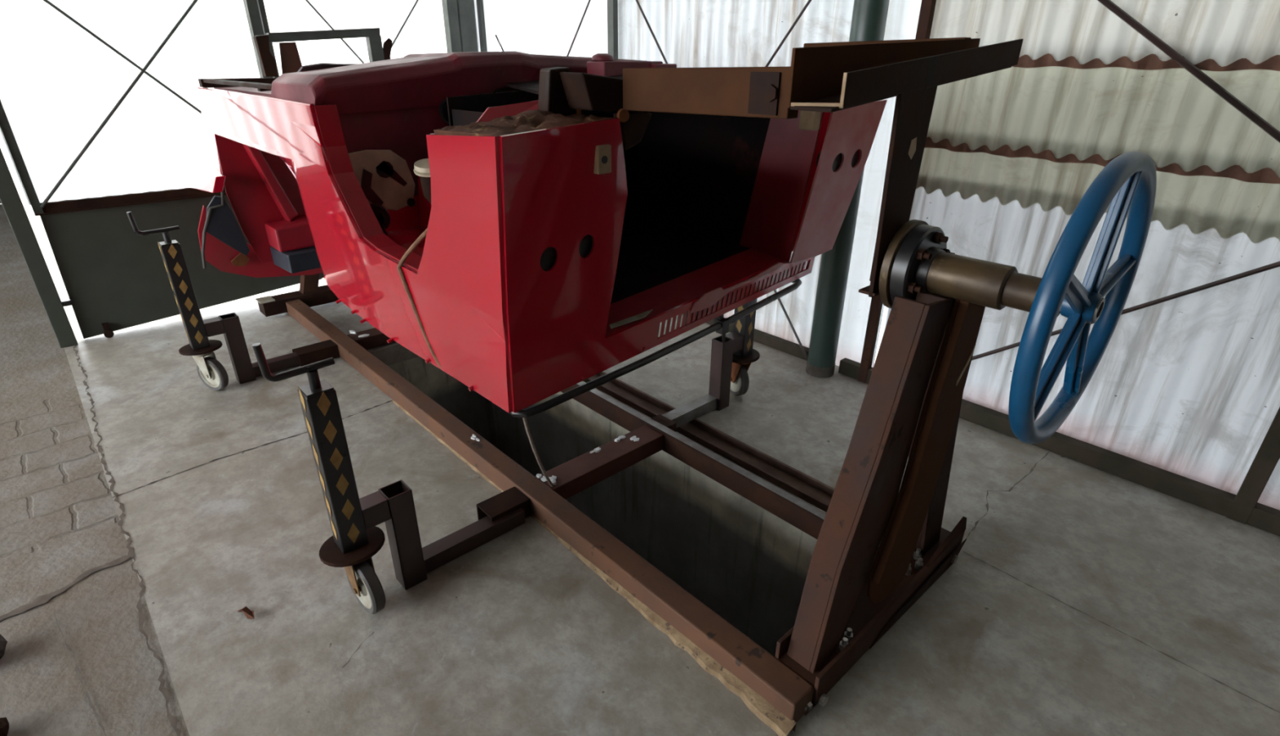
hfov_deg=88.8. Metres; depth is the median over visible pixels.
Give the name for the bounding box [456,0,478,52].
trim
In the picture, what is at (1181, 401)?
wall
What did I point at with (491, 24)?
wall
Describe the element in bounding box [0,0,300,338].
door
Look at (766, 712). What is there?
wooden plank
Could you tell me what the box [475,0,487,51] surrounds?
trim
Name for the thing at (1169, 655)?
trim
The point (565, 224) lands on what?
shell
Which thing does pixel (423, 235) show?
rope
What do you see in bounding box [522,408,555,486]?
rope
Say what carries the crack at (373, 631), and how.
on the floor
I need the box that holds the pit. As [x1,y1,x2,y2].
[388,356,826,702]
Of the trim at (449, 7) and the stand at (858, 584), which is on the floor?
the stand at (858, 584)
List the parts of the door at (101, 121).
brace rod, brace rod, rail, panel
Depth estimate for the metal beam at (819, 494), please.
2.98 m
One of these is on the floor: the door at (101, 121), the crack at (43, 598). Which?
the crack at (43, 598)
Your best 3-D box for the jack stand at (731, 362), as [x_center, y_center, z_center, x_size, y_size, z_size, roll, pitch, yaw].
[0.325,-0.212,3.066,0.680,0.941,0.208,-21,33,-38]
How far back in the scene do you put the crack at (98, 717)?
1.81 m
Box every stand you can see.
[126,211,300,390]
[252,342,525,613]
[253,27,1156,721]
[662,297,759,427]
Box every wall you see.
[474,0,501,51]
[495,0,1279,535]
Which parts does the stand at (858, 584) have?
lifting arm, leg, rail, carrier arm, rail, clamp plate, plate, carrier arm, lifting arm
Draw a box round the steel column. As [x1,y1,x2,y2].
[805,0,889,377]
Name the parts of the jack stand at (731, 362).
outrigger leg, outrigger arm, post, plate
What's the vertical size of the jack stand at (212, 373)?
0.941 m
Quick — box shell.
[191,51,887,417]
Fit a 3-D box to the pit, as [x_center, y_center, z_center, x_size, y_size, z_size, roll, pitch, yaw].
[-0.307,0.992,3.385,1.060,1.385,3.310,-21,33,-38]
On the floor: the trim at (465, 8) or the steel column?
the steel column
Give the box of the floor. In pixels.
[0,133,1279,735]
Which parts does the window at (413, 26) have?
brace rod, brace rod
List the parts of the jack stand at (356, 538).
crank handle, post, plate, outrigger arm, outrigger leg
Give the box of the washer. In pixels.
[1093,297,1105,321]
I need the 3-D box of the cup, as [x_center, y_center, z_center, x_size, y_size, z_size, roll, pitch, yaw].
[-0.753,-0.722,2.356,0.123,0.050,0.123,-21,33,-38]
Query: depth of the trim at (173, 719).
2.21 m
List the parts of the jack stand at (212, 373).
crank handle, post, plate, outrigger arm, outrigger leg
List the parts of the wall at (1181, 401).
brace rod, brace rod, wall post, brace rod, sill rail, brace rod, wall post, sill rail, brace rod, brace rod, wall post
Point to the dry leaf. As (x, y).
(249, 613)
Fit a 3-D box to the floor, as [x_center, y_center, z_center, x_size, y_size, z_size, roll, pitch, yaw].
[-3.408,-0.027,4.056,80.001,0.300,70.000,-21,33,-38]
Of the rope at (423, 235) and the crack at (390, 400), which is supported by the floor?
the crack at (390, 400)
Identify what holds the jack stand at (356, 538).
on the floor
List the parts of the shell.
nose panel, panel, bare metal plate, spring post, panel, frame plate, bracket plate, panel, panel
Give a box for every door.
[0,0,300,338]
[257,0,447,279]
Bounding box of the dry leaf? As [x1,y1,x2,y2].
[237,605,254,618]
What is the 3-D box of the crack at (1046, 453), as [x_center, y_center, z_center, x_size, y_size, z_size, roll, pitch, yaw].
[1.490,0.497,2.690,0.951,0.001,0.078,-21,33,-38]
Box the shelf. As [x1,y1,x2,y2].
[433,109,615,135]
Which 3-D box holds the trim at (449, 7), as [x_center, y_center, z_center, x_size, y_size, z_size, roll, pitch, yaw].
[-1.410,-2.315,4.990,0.080,3.050,0.090,-21,33,-38]
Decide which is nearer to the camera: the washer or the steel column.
the washer
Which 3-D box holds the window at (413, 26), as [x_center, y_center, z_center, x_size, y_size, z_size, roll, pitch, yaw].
[-1.906,-2.139,4.566,1.270,2.910,0.070,-21,33,-38]
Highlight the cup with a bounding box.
[413,158,431,177]
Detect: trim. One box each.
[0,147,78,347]
[72,344,182,735]
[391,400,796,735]
[441,0,461,53]
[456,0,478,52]
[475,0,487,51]
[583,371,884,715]
[963,551,1279,711]
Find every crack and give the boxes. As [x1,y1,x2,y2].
[0,555,128,620]
[53,610,106,735]
[112,400,392,497]
[342,631,373,666]
[966,450,1050,537]
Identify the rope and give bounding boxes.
[396,227,446,373]
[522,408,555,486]

